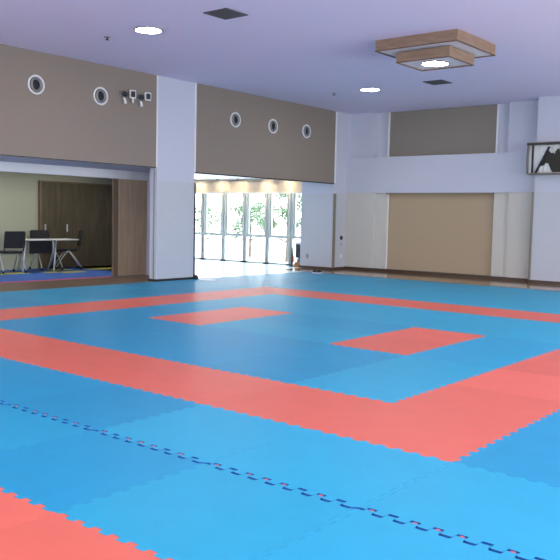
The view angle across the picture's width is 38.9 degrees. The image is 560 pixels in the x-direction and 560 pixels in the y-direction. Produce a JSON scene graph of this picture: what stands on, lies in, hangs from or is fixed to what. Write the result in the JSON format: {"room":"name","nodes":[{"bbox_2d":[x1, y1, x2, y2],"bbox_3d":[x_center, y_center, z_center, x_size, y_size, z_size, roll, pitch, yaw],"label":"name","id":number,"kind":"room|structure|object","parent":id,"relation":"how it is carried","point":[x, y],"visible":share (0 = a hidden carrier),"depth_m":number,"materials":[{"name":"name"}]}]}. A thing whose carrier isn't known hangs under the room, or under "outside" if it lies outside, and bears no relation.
{"room":"martial arts gym","nodes":[
{"label":"martial arts gym","id":0,"kind":"room"},
{"bbox_2d":[0,171,111,269],"bbox_3d":[-6.098,-1.352,16.625,3.450,2.500,8.300,5,6,39],"label":"wall","id":1,"kind":"structure","parent":0,"point":[18,191],"depth_m":18.47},
{"bbox_2d":[38,180,111,267],"bbox_3d":[-5.034,-1.370,19.651,0.085,2.085,2.170,5,6,39],"label":"door","id":2,"kind":"structure","parent":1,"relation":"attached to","point":[65,209],"depth_m":19.62,"materials":[{"name":"brown wood"}]},
{"bbox_2d":[194,179,301,191],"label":"wall","id":3,"kind":"structure","parent":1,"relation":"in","point":[227,185],"depth_m":22.98,"materials":[{"name":"paint"}]},
{"bbox_2d":[195,192,301,265],"bbox_3d":[-1.828,-1.610,23.765,7.065,2.050,0.150,5,6,39],"label":"window","id":4,"kind":"structure","parent":3,"relation":"attached to","point":[292,196],"depth_m":23.04,"materials":[{"name":"white metal"}]},
{"bbox_2d":[142,172,149,274],"bbox_3d":[-4.549,-1.627,19.828,7.790,2.600,1.480,5,6,39],"label":"wall partition","id":5,"kind":"structure","parent":0,"point":[148,182],"depth_m":17.57,"materials":[{"name":"white paint"}]},
{"bbox_2d":[149,76,194,278],"bbox_3d":[-2.212,-2.063,16.298,0.210,4.044,1.030,5,6,39],"label":"wall column","id":6,"kind":"structure","parent":0,"point":[176,98],"depth_m":16.11,"materials":[{"name":"white paint"}]},
{"bbox_2d":[152,181,193,278],"bbox_3d":[-2.204,-1.029,16.348,0.138,1.975,1.042,5,6,39],"label":"wall column","id":7,"kind":"structure","parent":6,"relation":"attached to","point":[174,232],"depth_m":16.26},
{"bbox_2d":[0,44,350,183],"bbox_3d":[-5.313,-1.889,13.593,1.604,4.090,21.450,5,6,39],"label":"wall","id":8,"kind":"structure","parent":0,"point":[65,121],"depth_m":15.32,"materials":[{"name":"brown paint"}]},
{"bbox_2d":[27,75,44,94],"bbox_3d":[-4.160,-3.341,13.543,0.063,0.336,0.336,5,6,36],"label":"air nozzle","id":9,"kind":"object","parent":8,"relation":"attached to","point":[34,82],"visible":1,"depth_m":13.53,"materials":[{"name":"white plastic"}]},
{"bbox_2d":[0,161,148,180],"bbox_3d":[-7.706,-1.923,11.698,0.130,0.180,15.500,5,6,39],"label":"trim","id":10,"kind":"structure","parent":8,"relation":"attached to","point":[4,166],"depth_m":15.91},
{"bbox_2d":[112,179,146,275],"bbox_3d":[-3.215,-1.143,17.316,0.062,2.075,1.110,5,6,39],"label":"door","id":11,"kind":"structure","parent":8,"relation":"in","point":[129,197],"depth_m":17.22,"materials":[{"name":"brown wood"}]},
{"bbox_2d":[0,154,333,183],"bbox_3d":[-5.031,-2.021,12.656,0.024,0.065,20.370,5,6,39],"label":"trim","id":12,"kind":"structure","parent":8,"relation":"attached to","point":[0,154],"depth_m":15.68,"materials":[{"name":"metal"}]},
{"bbox_2d":[156,75,337,182],"bbox_3d":[-0.493,-3.279,18.110,0.015,1.838,6.195,5,6,39],"label":"trim","id":13,"kind":"structure","parent":8,"relation":"attached to","point":[157,75],"depth_m":16.51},
{"bbox_2d":[194,173,260,179],"bbox_3d":[-3.217,-2.943,21.442,7.650,0.180,5.650,5,6,39],"label":"ceiling","id":14,"kind":"structure","parent":0,"point":[196,176],"depth_m":22.39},
{"bbox_2d":[0,0,559,113],"bbox_3d":[0.870,-3.500,8.479,15.200,0.200,21.900,5,6,39],"label":"ceiling","id":15,"kind":"structure","parent":0,"point":[304,52],"depth_m":12.55,"materials":[{"name":"paint"}]},
{"bbox_2d":[203,8,247,19],"bbox_3d":[-0.735,-3.607,10.737,0.430,0.013,0.430,5,6,39],"label":"ceiling vent","id":16,"kind":"object","parent":15,"relation":"in","point":[224,13],"visible":1,"depth_m":10.72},
{"bbox_2d":[375,29,495,70],"bbox_3d":[2.406,-3.503,12.252,1.396,0.331,1.296,5,6,39],"label":"ceiling lamp","id":17,"kind":"object","parent":15,"relation":"attached to","point":[454,48],"visible":1,"depth_m":11.95,"materials":[{"name":"brown wood"}]},
{"bbox_2d":[0,259,559,291],"bbox_3d":[-2.236,0.528,11.203,22.500,0.224,21.400,5,6,39],"label":"floor","id":18,"kind":"structure","parent":0,"point":[407,276],"depth_m":17.85,"materials":[{"name":"brown wood"}]},
{"bbox_2d":[0,231,26,273],"bbox_3d":[-5.944,-0.618,17.380,0.678,0.917,0.548,6,6,45],"label":"office chair","id":19,"kind":"object","parent":18,"relation":"on","point":[12,239],"visible":1,"depth_m":17.16,"materials":[{"name":"black fabric"}]},
{"bbox_2d":[29,230,62,270],"bbox_3d":[-5.487,-0.702,18.537,0.678,0.917,0.548,6,6,45],"label":"office chair","id":20,"kind":"object","parent":18,"relation":"on","point":[34,234],"visible":0.61,"depth_m":18.65,"materials":[{"name":"black fabric"}]},
{"bbox_2d":[16,238,78,271],"bbox_3d":[-5.323,-0.570,17.942,0.520,0.718,1.479,5,6,39],"label":"meeting table","id":21,"kind":"object","parent":18,"relation":"on","point":[36,246],"visible":0.93,"depth_m":17.78,"materials":[{"name":"silver metal"}]},
{"bbox_2d":[55,230,82,269],"bbox_3d":[-5.064,-0.728,18.979,0.678,0.917,0.548,-1,5,-21],"label":"office chair","id":22,"kind":"object","parent":18,"relation":"on","point":[80,234],"visible":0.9,"depth_m":18.84,"materials":[{"name":"black fabric"}]},
{"bbox_2d":[302,182,346,266],"bbox_3d":[1.188,-1.571,21.198,1.030,2.390,0.700,5,6,39],"label":"wall pier","id":23,"kind":"object","parent":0,"point":[307,187],"visible":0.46,"depth_m":20.81,"materials":[{"name":"white paint"}]},
{"bbox_2d":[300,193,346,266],"bbox_3d":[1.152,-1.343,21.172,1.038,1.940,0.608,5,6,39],"label":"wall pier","id":24,"kind":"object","parent":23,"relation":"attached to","point":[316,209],"visible":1,"depth_m":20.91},
{"bbox_2d":[345,152,534,278],"bbox_3d":[3.970,-1.635,19.667,5.200,2.860,0.650,5,6,39],"label":"wall","id":25,"kind":"structure","parent":0,"point":[483,172],"depth_m":19.20,"materials":[{"name":"white paint"}]},
{"bbox_2d":[385,194,493,275],"bbox_3d":[3.901,-1.169,19.539,2.965,1.949,0.060,5,6,39],"label":"wall panel","id":26,"kind":"object","parent":25,"relation":"attached to","point":[446,233],"visible":0.93,"depth_m":19.49,"materials":[{"name":"wood"}]},
{"bbox_2d":[528,192,533,279],"bbox_3d":[5.675,-0.988,17.748,0.060,1.950,0.270,5,6,39],"label":"trim","id":27,"kind":"structure","parent":25,"relation":"attached to","point":[532,195],"depth_m":17.64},
{"bbox_2d":[350,100,538,157],"bbox_3d":[4.050,-3.626,19.553,5.200,1.190,0.530,5,6,39],"label":"wall","id":28,"kind":"structure","parent":0,"point":[518,120],"depth_m":18.54,"materials":[{"name":"white paint"}]},
{"bbox_2d":[387,104,499,156],"bbox_3d":[3.957,-3.634,19.480,2.995,1.155,0.060,5,6,39],"label":"wall panel","id":29,"kind":"object","parent":28,"relation":"attached to","point":[469,129],"visible":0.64,"depth_m":19.41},
{"bbox_2d":[530,95,559,281],"bbox_3d":[9.521,-1.721,14.966,9.300,4.020,0.908,5,6,39],"label":"wall","id":30,"kind":"structure","parent":0,"point":[546,226],"depth_m":17.36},
{"bbox_2d":[299,265,559,284],"bbox_3d":[6.797,0.153,16.779,15.550,0.120,0.825,5,6,39],"label":"baseboard","id":31,"kind":"structure","parent":30,"relation":"attached to","point":[346,267],"depth_m":19.40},
{"bbox_2d":[526,141,559,174],"bbox_3d":[5.975,-2.627,17.066,1.318,0.700,0.217,5,6,39],"label":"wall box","id":32,"kind":"object","parent":30,"relation":"attached to","point":[543,158],"visible":1,"depth_m":17.24,"materials":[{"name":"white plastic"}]},
{"bbox_3d":[0.181,0.865,7.831,14.470,0.200,19.200,5,6,39],"label":"floor","id":33,"kind":"structure","parent":0,"visible":0},
{"bbox_2d":[0,357,42,374],"bbox_3d":[-2.745,0.768,6.880,1.004,0.022,0.986,5,6,39],"label":"foam mat","id":34,"kind":"object","parent":33,"relation":"on","point":[6,366],"visible":0.84,"depth_m":6.96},
{"bbox_2d":[0,487,53,528],"bbox_3d":[-1.710,1.059,3.532,1.004,0.022,1.009,5,6,39],"label":"foam mat","id":35,"kind":"object","parent":33,"relation":"on","point":[13,510],"visible":0.85,"depth_m":3.61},
{"bbox_2d":[0,299,53,309],"bbox_3d":[-3.992,0.361,11.613,1.089,0.022,0.974,5,6,39],"label":"foam mat","id":36,"kind":"object","parent":33,"relation":"on","point":[6,303],"visible":0.77,"depth_m":11.65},
{"bbox_2d":[0,290,62,298],"bbox_3d":[-4.211,0.244,13.006,1.074,0.022,0.974,5,6,39],"label":"foam mat","id":37,"kind":"object","parent":33,"relation":"on","point":[25,293],"visible":0.73,"depth_m":13.01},
{"bbox_2d":[0,332,66,351],"bbox_3d":[-2.883,0.654,8.250,1.004,0.022,1.029,5,6,39],"label":"foam mat","id":38,"kind":"object","parent":33,"relation":"on","point":[14,340],"visible":0.81,"depth_m":8.33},
{"bbox_2d":[0,317,83,331],"bbox_3d":[-3.025,0.542,9.615,1.004,0.022,0.974,5,6,39],"label":"foam mat","id":39,"kind":"object","parent":33,"relation":"on","point":[36,323],"visible":0.81,"depth_m":9.61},
{"bbox_2d":[0,405,92,451],"bbox_3d":[-1.841,0.945,4.910,1.004,0.022,1.026,5,6,39],"label":"foam mat","id":40,"kind":"object","parent":33,"relation":"on","point":[19,428],"visible":0.84,"depth_m":4.98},
{"bbox_2d":[0,305,95,316],"bbox_3d":[-3.194,0.429,10.966,1.029,0.022,0.974,5,6,39],"label":"foam mat","id":41,"kind":"object","parent":33,"relation":"on","point":[47,310],"visible":0.78,"depth_m":10.94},
{"bbox_2d":[0,367,110,404],"bbox_3d":[-1.989,0.833,6.267,1.004,0.022,0.986,5,6,39],"label":"foam mat","id":42,"kind":"object","parent":33,"relation":"on","point":[16,387],"visible":0.88,"depth_m":6.26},
{"bbox_2d":[20,295,103,304],"bbox_3d":[-3.395,0.314,12.345,1.089,0.022,0.974,5,6,39],"label":"foam mat","id":43,"kind":"object","parent":33,"relation":"on","point":[59,299],"visible":0.78,"depth_m":12.32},
{"bbox_2d":[0,342,131,366],"bbox_3d":[-2.127,0.720,7.637,1.004,0.022,1.029,5,6,39],"label":"foam mat","id":44,"kind":"object","parent":33,"relation":"on","point":[68,352],"visible":0.81,"depth_m":7.60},
{"bbox_2d":[32,287,109,294],"bbox_3d":[-3.615,0.198,13.737,1.074,0.022,0.974,5,6,39],"label":"foam mat","id":45,"kind":"object","parent":33,"relation":"on","point":[70,290],"visible":0.71,"depth_m":13.71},
{"bbox_2d":[24,324,135,341],"bbox_3d":[-2.269,0.607,9.002,1.004,0.022,0.974,5,6,39],"label":"foam mat","id":46,"kind":"object","parent":33,"relation":"on","point":[76,333],"visible":0.68,"depth_m":8.98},
{"bbox_2d":[0,512,172,559],"bbox_3d":[-0.944,1.125,2.912,1.029,0.022,1.009,5,6,39],"label":"foam mat","id":47,"kind":"object","parent":33,"relation":"on","point":[52,536],"visible":1,"depth_m":3.27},
{"bbox_2d":[42,311,144,323],"bbox_3d":[-2.428,0.496,10.346,1.004,0.022,0.974,5,6,39],"label":"foam mat","id":48,"kind":"object","parent":33,"relation":"on","point":[97,316],"visible":0.73,"depth_m":10.32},
{"bbox_2d":[0,431,203,511],"bbox_3d":[-1.085,1.010,4.297,1.004,0.022,1.026,5,6,39],"label":"foam mat","id":49,"kind":"object","parent":33,"relation":"on","point":[59,474],"visible":0.88,"depth_m":4.24,"materials":[{"name":"rubber"}]},
{"bbox_2d":[58,300,146,310],"bbox_3d":[-2.597,0.383,11.698,1.029,0.022,0.974,5,6,39],"label":"foam mat","id":50,"kind":"object","parent":33,"relation":"on","point":[103,305],"visible":0.77,"depth_m":11.68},
{"bbox_2d":[10,384,200,430],"bbox_3d":[-1.234,0.898,5.655,1.004,0.022,0.986,5,6,39],"label":"foam mat","id":51,"kind":"object","parent":33,"relation":"on","point":[97,408],"visible":0.85,"depth_m":5.60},
{"bbox_2d":[70,291,149,299],"bbox_3d":[-2.799,0.268,13.076,1.089,0.022,0.974,5,6,39],"label":"foam mat","id":52,"kind":"object","parent":33,"relation":"on","point":[111,295],"visible":0.73,"depth_m":13.05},
{"bbox_2d":[78,284,149,290],"bbox_3d":[-3.018,0.152,14.469,1.074,0.022,0.974,5,6,39],"label":"foam mat","id":53,"kind":"object","parent":33,"relation":"on","point":[115,287],"visible":0.74,"depth_m":14.44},
{"bbox_2d":[45,354,200,383],"bbox_3d":[-1.371,0.785,7.025,1.004,0.022,1.029,5,6,39],"label":"foam mat","id":54,"kind":"object","parent":33,"relation":"on","point":[120,369],"visible":0.72,"depth_m":6.98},
{"bbox_2d":[76,333,196,353],"bbox_3d":[-1.513,0.672,8.390,1.004,0.022,0.974,5,6,39],"label":"foam mat","id":55,"kind":"object","parent":33,"relation":"on","point":[137,342],"visible":0.79,"depth_m":8.36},
{"bbox_2d":[89,318,195,332],"bbox_3d":[-1.672,0.561,9.734,1.004,0.022,0.974,5,6,39],"label":"foam mat","id":56,"kind":"object","parent":33,"relation":"on","point":[143,325],"visible":0.8,"depth_m":9.71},
{"bbox_2d":[103,306,193,317],"bbox_3d":[-1.831,0.449,11.078,1.004,0.022,0.974,5,6,39],"label":"foam mat","id":57,"kind":"object","parent":33,"relation":"on","point":[148,311],"visible":0.84,"depth_m":11.05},
{"bbox_2d":[113,288,190,295],"bbox_3d":[-2.202,0.222,13.807,1.089,0.022,0.974,5,6,39],"label":"foam mat","id":58,"kind":"object","parent":33,"relation":"on","point":[152,291],"visible":0.73,"depth_m":13.79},
{"bbox_2d":[111,296,193,305],"bbox_3d":[-2.000,0.337,12.429,1.029,0.022,0.974,5,6,39],"label":"foam mat","id":59,"kind":"object","parent":33,"relation":"on","point":[152,300],"visible":0.8,"depth_m":12.40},
{"bbox_2d":[119,282,189,287],"bbox_3d":[-2.421,0.105,15.200,1.074,0.022,0.974,5,6,39],"label":"foam mat","id":60,"kind":"object","parent":33,"relation":"on","point":[144,284],"visible":0.66,"depth_m":15.18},
{"bbox_2d":[156,286,228,292],"bbox_3d":[-1.605,0.176,14.539,1.089,0.022,0.974,5,6,39],"label":"foam mat","id":61,"kind":"object","parent":33,"relation":"on","point":[193,289],"visible":0.77,"depth_m":14.51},
{"bbox_2d":[157,293,234,300],"bbox_3d":[-1.404,0.291,13.161,1.029,0.022,0.974,5,6,39],"label":"foam mat","id":62,"kind":"object","parent":33,"relation":"on","point":[188,296],"visible":0.78,"depth_m":13.14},
{"bbox_2d":[155,301,238,311],"bbox_3d":[-1.235,0.403,11.809,1.004,0.022,0.974,5,6,39],"label":"foam mat","id":63,"kind":"object","parent":33,"relation":"on","point":[195,306],"visible":0.76,"depth_m":11.78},
{"bbox_2d":[148,312,247,324],"bbox_3d":[-1.076,0.515,10.465,1.004,0.022,0.974,5,6,39],"label":"foam mat","id":64,"kind":"object","parent":33,"relation":"on","point":[196,318],"visible":0.74,"depth_m":10.44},
{"bbox_2d":[146,325,254,342],"bbox_3d":[-0.916,0.626,9.121,1.004,0.022,0.974,5,6,39],"label":"foam mat","id":65,"kind":"object","parent":33,"relation":"on","point":[198,333],"visible":0.76,"depth_m":9.10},
{"bbox_2d":[134,343,270,366],"bbox_3d":[-0.757,0.738,7.777,1.004,0.022,0.974,5,6,39],"label":"foam mat","id":66,"kind":"object","parent":33,"relation":"on","point":[200,354],"visible":0.78,"depth_m":7.74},
{"bbox_2d":[97,404,308,463],"bbox_3d":[-0.478,0.963,5.042,1.004,0.022,0.986,5,6,39],"label":"foam mat","id":67,"kind":"object","parent":33,"relation":"on","point":[204,433],"visible":0.88,"depth_m":4.98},
{"bbox_2d":[118,367,288,403],"bbox_3d":[-0.616,0.850,6.412,1.004,0.022,1.029,5,6,39],"label":"foam mat","id":68,"kind":"object","parent":33,"relation":"on","point":[203,385],"visible":0.8,"depth_m":6.37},
{"bbox_2d":[56,464,352,559],"bbox_3d":[-0.320,1.077,3.677,1.029,0.022,1.026,5,6,39],"label":"foam mat","id":69,"kind":"object","parent":33,"relation":"on","point":[203,512],"visible":0.85,"depth_m":3.61,"materials":[{"name":"rubber"}]},
{"bbox_2d":[191,283,263,289],"bbox_3d":[-0.991,0.128,15.292,1.089,0.022,1.029,5,6,39],"label":"foam mat","id":70,"kind":"object","parent":33,"relation":"on","point":[231,286],"visible":0.84,"depth_m":15.28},
{"bbox_2d":[198,290,268,296],"bbox_3d":[-0.807,0.245,13.892,1.029,0.022,0.974,5,6,39],"label":"foam mat","id":71,"kind":"object","parent":33,"relation":"on","point":[229,293],"visible":0.73,"depth_m":13.87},
{"bbox_2d":[198,297,279,306],"bbox_3d":[-0.638,0.357,12.540,1.004,0.022,0.974,5,6,39],"label":"foam mat","id":72,"kind":"object","parent":33,"relation":"on","point":[241,302],"visible":0.81,"depth_m":12.52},
{"bbox_2d":[202,307,290,318],"bbox_3d":[-0.479,0.469,11.196,1.004,0.022,0.974,5,6,39],"label":"foam mat","id":73,"kind":"object","parent":33,"relation":"on","point":[242,312],"visible":0.77,"depth_m":11.16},
{"bbox_2d":[201,319,304,333],"bbox_3d":[-0.320,0.580,9.852,1.004,0.022,0.974,5,6,39],"label":"foam mat","id":74,"kind":"object","parent":33,"relation":"on","point":[247,325],"visible":0.76,"depth_m":9.82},
{"bbox_2d":[206,334,323,353],"bbox_3d":[-0.161,0.691,8.509,1.004,0.022,0.974,5,6,39],"label":"foam mat","id":75,"kind":"object","parent":33,"relation":"on","point":[260,343],"visible":0.8,"depth_m":8.48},
{"bbox_2d":[234,287,306,293],"bbox_3d":[-0.193,0.197,14.645,1.029,0.022,1.029,5,6,39],"label":"foam mat","id":76,"kind":"object","parent":33,"relation":"on","point":[271,290],"visible":0.75,"depth_m":14.64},
{"bbox_2d":[238,294,315,301],"bbox_3d":[-0.042,0.311,13.272,1.004,0.022,0.974,5,6,39],"label":"foam mat","id":77,"kind":"object","parent":33,"relation":"on","point":[268,297],"visible":0.78,"depth_m":13.25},
{"bbox_2d":[206,354,349,382],"bbox_3d":[-0.002,0.803,7.165,1.004,0.022,0.974,5,6,39],"label":"foam mat","id":78,"kind":"object","parent":33,"relation":"on","point":[284,369],"visible":0.77,"depth_m":7.13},
{"bbox_2d":[247,302,328,312],"bbox_3d":[0.118,0.422,11.928,1.004,0.022,0.974,5,6,39],"label":"foam mat","id":79,"kind":"object","parent":33,"relation":"on","point":[282,306],"visible":0.84,"depth_m":11.90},
{"bbox_2d":[205,383,387,428],"bbox_3d":[0.140,0.915,5.800,1.004,0.022,1.029,5,6,39],"label":"foam mat","id":80,"kind":"object","parent":33,"relation":"on","point":[305,407],"visible":0.84,"depth_m":5.75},
{"bbox_2d":[251,313,348,325],"bbox_3d":[0.277,0.534,10.584,1.004,0.022,0.974,5,6,39],"label":"foam mat","id":81,"kind":"object","parent":33,"relation":"on","point":[293,318],"visible":0.77,"depth_m":10.56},
{"bbox_2d":[269,284,336,290],"bbox_3d":[0.432,0.149,15.411,1.029,0.022,1.009,5,6,39],"label":"foam mat","id":82,"kind":"object","parent":33,"relation":"on","point":[292,286],"visible":0.79,"depth_m":15.41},
{"bbox_2d":[276,291,347,297],"bbox_3d":[0.573,0.263,14.024,1.004,0.022,1.029,5,6,39],"label":"foam mat","id":83,"kind":"object","parent":33,"relation":"on","point":[310,294],"visible":0.8,"depth_m":14.01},
{"bbox_2d":[264,326,369,343],"bbox_3d":[0.436,0.645,9.240,1.004,0.022,0.974,5,6,39],"label":"foam mat","id":84,"kind":"object","parent":33,"relation":"on","point":[307,333],"visible":0.75,"depth_m":9.22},
{"bbox_2d":[285,298,363,307],"bbox_3d":[0.714,0.376,12.659,1.004,0.022,0.974,5,6,39],"label":"foam mat","id":85,"kind":"object","parent":33,"relation":"on","point":[312,302],"visible":0.76,"depth_m":12.63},
{"bbox_2d":[208,429,449,508],"bbox_3d":[0.288,1.029,4.422,1.029,0.022,0.986,5,6,39],"label":"foam mat","id":86,"kind":"object","parent":33,"relation":"on","point":[354,473],"visible":0.86,"depth_m":4.36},
{"bbox_2d":[272,344,402,367],"bbox_3d":[0.595,0.757,7.896,1.004,0.022,0.974,5,6,39],"label":"foam mat","id":87,"kind":"object","parent":33,"relation":"on","point":[339,355],"visible":0.83,"depth_m":7.86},
{"bbox_2d":[298,308,384,319],"bbox_3d":[0.874,0.487,11.315,1.004,0.022,0.974,5,6,39],"label":"foam mat","id":88,"kind":"object","parent":33,"relation":"on","point":[331,312],"visible":0.77,"depth_m":11.28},
{"bbox_2d":[308,288,377,294],"bbox_3d":[1.198,0.215,14.790,1.004,0.022,1.009,5,6,39],"label":"foam mat","id":89,"kind":"object","parent":33,"relation":"on","point":[329,290],"visible":0.74,"depth_m":14.76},
{"bbox_2d":[319,295,395,302],"bbox_3d":[1.328,0.329,13.412,1.004,0.022,1.029,5,6,39],"label":"foam mat","id":90,"kind":"object","parent":33,"relation":"on","point":[351,298],"visible":0.73,"depth_m":13.39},
{"bbox_2d":[310,320,411,334],"bbox_3d":[1.033,0.599,9.971,1.004,0.022,0.974,5,6,39],"label":"foam mat","id":91,"kind":"object","parent":33,"relation":"on","point":[372,328],"visible":0.76,"depth_m":9.95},
{"bbox_2d":[290,368,446,402],"bbox_3d":[0.754,0.868,6.552,1.004,0.022,0.974,5,6,39],"label":"foam mat","id":92,"kind":"object","parent":33,"relation":"on","point":[389,388],"visible":0.82,"depth_m":6.51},
{"bbox_2d":[336,303,416,313],"bbox_3d":[1.470,0.441,12.047,1.004,0.022,0.974,5,6,39],"label":"foam mat","id":93,"kind":"object","parent":33,"relation":"on","point":[385,309],"visible":0.76,"depth_m":12.02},
{"bbox_2d":[329,335,447,354],"bbox_3d":[1.192,0.710,8.628,1.004,0.022,0.974,5,6,39],"label":"foam mat","id":94,"kind":"object","parent":33,"relation":"on","point":[403,346],"visible":0.77,"depth_m":8.60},
{"bbox_2d":[354,291,425,298],"bbox_3d":[1.953,0.280,14.178,1.004,0.022,1.009,5,6,39],"label":"foam mat","id":95,"kind":"object","parent":33,"relation":"on","point":[382,294],"visible":0.73,"depth_m":14.18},
{"bbox_2d":[249,509,536,559],"bbox_3d":[0.448,1.143,3.055,1.009,0.022,1.026,5,6,39],"label":"foam mat","id":96,"kind":"object","parent":33,"relation":"on","point":[359,535],"visible":0.99,"depth_m":3.32,"materials":[{"name":"rubber"}]},
{"bbox_2d":[352,314,447,326],"bbox_3d":[1.629,0.553,10.703,1.004,0.022,0.974,5,6,39],"label":"foam mat","id":97,"kind":"object","parent":33,"relation":"on","point":[410,321],"visible":0.77,"depth_m":10.68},
{"bbox_2d":[369,299,448,308],"bbox_3d":[2.084,0.394,12.799,1.004,0.022,1.029,5,6,39],"label":"foam mat","id":98,"kind":"object","parent":33,"relation":"on","point":[398,302],"visible":0.75,"depth_m":12.77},
{"bbox_2d":[313,403,519,461],"bbox_3d":[0.906,0.982,5.179,1.029,0.022,1.029,5,6,39],"label":"foam mat","id":99,"kind":"object","parent":33,"relation":"on","point":[426,432],"visible":0.84,"depth_m":5.12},
{"bbox_2d":[356,355,497,383],"bbox_3d":[1.351,0.822,7.284,1.004,0.022,0.974,5,6,39],"label":"foam mat","id":100,"kind":"object","parent":33,"relation":"on","point":[443,371],"visible":0.8,"depth_m":7.25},
{"bbox_2d":[378,327,483,344],"bbox_3d":[1.788,0.664,9.359,1.004,0.022,0.974,5,6,39],"label":"foam mat","id":101,"kind":"object","parent":33,"relation":"on","point":[414,333],"visible":0.77,"depth_m":9.34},
{"bbox_2d":[392,309,477,320],"bbox_3d":[2.226,0.507,11.434,1.004,0.022,0.974,5,6,39],"label":"foam mat","id":102,"kind":"object","parent":33,"relation":"on","point":[423,313],"visible":0.77,"depth_m":11.40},
{"bbox_2d":[403,295,474,303],"bbox_3d":[2.709,0.345,13.565,1.004,0.022,1.009,5,6,39],"label":"foam mat","id":103,"kind":"object","parent":33,"relation":"on","point":[434,299],"visible":0.77,"depth_m":13.53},
{"bbox_2d":[360,462,559,559],"bbox_3d":[1.055,1.096,3.800,1.009,0.022,0.986,5,6,39],"label":"foam mat","id":104,"kind":"object","parent":33,"relation":"on","point":[498,510],"visible":0.94,"depth_m":3.75,"materials":[{"name":"rubber"}]},
{"bbox_2d":[424,304,507,314],"bbox_3d":[2.840,0.459,12.187,1.004,0.022,1.029,5,6,39],"label":"foam mat","id":105,"kind":"object","parent":33,"relation":"on","point":[451,307],"visible":0.7,"depth_m":12.17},
{"bbox_2d":[418,321,515,335],"bbox_3d":[2.385,0.618,10.090,1.004,0.022,0.974,5,6,39],"label":"foam mat","id":106,"kind":"object","parent":33,"relation":"on","point":[463,327],"visible":0.81,"depth_m":10.07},
{"bbox_2d":[409,345,534,368],"bbox_3d":[1.948,0.776,8.015,1.004,0.022,0.974,5,6,39],"label":"foam mat","id":107,"kind":"object","parent":33,"relation":"on","point":[454,353],"visible":0.79,"depth_m":7.98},
{"bbox_2d":[394,384,559,427],"bbox_3d":[1.520,0.934,5.932,1.029,0.022,0.974,5,6,39],"label":"foam mat","id":108,"kind":"object","parent":33,"relation":"on","point":[511,409],"visible":0.83,"depth_m":5.88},
{"bbox_2d":[453,300,529,308],"bbox_3d":[3.465,0.411,12.953,1.004,0.022,1.009,5,6,39],"label":"foam mat","id":109,"kind":"object","parent":33,"relation":"on","point":[477,303],"visible":0.74,"depth_m":12.92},
{"bbox_2d":[450,315,545,327],"bbox_3d":[2.982,0.572,10.822,1.004,0.022,0.974,5,6,39],"label":"foam mat","id":110,"kind":"object","parent":33,"relation":"on","point":[480,319],"visible":0.77,"depth_m":10.80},
{"bbox_2d":[451,336,559,355],"bbox_3d":[2.544,0.729,8.746,1.004,0.022,0.974,5,6,39],"label":"foam mat","id":111,"kind":"object","parent":33,"relation":"on","point":[510,345],"visible":0.8,"depth_m":8.72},
{"bbox_2d":[453,369,559,400],"bbox_3d":[2.116,0.888,6.663,1.029,0.022,0.974,5,6,39],"label":"foam mat","id":112,"kind":"object","parent":33,"relation":"on","point":[503,380],"visible":0.88,"depth_m":6.67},
{"bbox_2d":[454,428,559,486],"bbox_3d":[1.673,1.048,4.558,1.009,0.022,1.029,5,6,39],"label":"foam mat","id":113,"kind":"object","parent":33,"relation":"on","point":[531,454],"visible":0.87,"depth_m":4.59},
{"bbox_2d":[483,310,559,320],"bbox_3d":[3.596,0.524,11.574,1.004,0.022,1.029,5,6,39],"label":"foam mat","id":114,"kind":"object","parent":33,"relation":"on","point":[517,314],"visible":0.77,"depth_m":11.55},
{"bbox_2d":[488,328,559,343],"bbox_3d":[3.141,0.683,9.478,1.004,0.022,0.974,5,6,39],"label":"foam mat","id":115,"kind":"object","parent":33,"relation":"on","point":[518,333],"visible":0.87,"depth_m":9.50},
{"bbox_2d":[499,356,559,377],"bbox_3d":[2.713,0.842,7.395,1.029,0.022,0.974,5,6,39],"label":"foam mat","id":116,"kind":"object","parent":33,"relation":"on","point":[538,365],"visible":0.86,"depth_m":7.47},
{"bbox_2d":[508,305,559,313],"bbox_3d":[4.221,0.476,12.341,1.004,0.022,1.009,5,6,39],"label":"foam mat","id":117,"kind":"object","parent":33,"relation":"on","point":[532,308],"visible":0.79,"depth_m":12.37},
{"bbox_2d":[521,322,559,331],"bbox_3d":[3.738,0.637,10.209,1.004,0.022,0.974,5,6,39],"label":"foam mat","id":118,"kind":"object","parent":33,"relation":"on","point":[546,326],"visible":0.79,"depth_m":10.29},
{"bbox_2d":[523,409,559,434],"bbox_3d":[2.287,1.000,5.310,1.009,0.022,0.974,5,6,39],"label":"foam mat","id":119,"kind":"object","parent":33,"relation":"on","point":[551,424],"visible":0.88,"depth_m":5.34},
{"label":"outside","id":120,"kind":"structure","parent":0,"visible":0},
{"bbox_2d":[195,235,300,262],"bbox_3d":[5.773,-1.050,35.644,50.000,0.350,27.500,5,6,39],"label":"ground","id":121,"kind":"structure","parent":120,"point":[234,248],"depth_m":35.90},
{"bbox_2d":[195,200,232,239],"bbox_3d":[-2.706,-2.027,30.113,1.715,2.134,1.584,5,6,39],"label":"tree","id":122,"kind":"object","parent":121,"relation":"on","point":[214,213],"visible":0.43,"depth_m":30.00,"materials":[{"name":"green plant"}]},
{"bbox_2d":[228,198,275,256],"bbox_3d":[-1.168,-1.914,28.955,1.964,2.157,1.970,2,5,7],"label":"tree","id":123,"kind":"object","parent":121,"relation":"on","point":[237,205],"visible":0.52,"depth_m":28.76,"materials":[{"name":"green plant"}]},
{"bbox_2d":[251,195,286,240],"bbox_3d":[-0.463,-2.215,31.594,2.082,2.363,1.517,5,6,39],"label":"tree","id":124,"kind":"object","parent":121,"relation":"on","point":[281,201],"visible":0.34,"depth_m":31.64,"materials":[{"name":"green plant"}]},
{"bbox_2d":[258,194,301,261],"bbox_3d":[0.267,-2.134,26.373,1.642,3.068,2.044,5,6,39],"label":"tree","id":125,"kind":"object","parent":121,"relation":"on","point":[284,210],"visible":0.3,"depth_m":26.23,"materials":[{"name":"green plant"}]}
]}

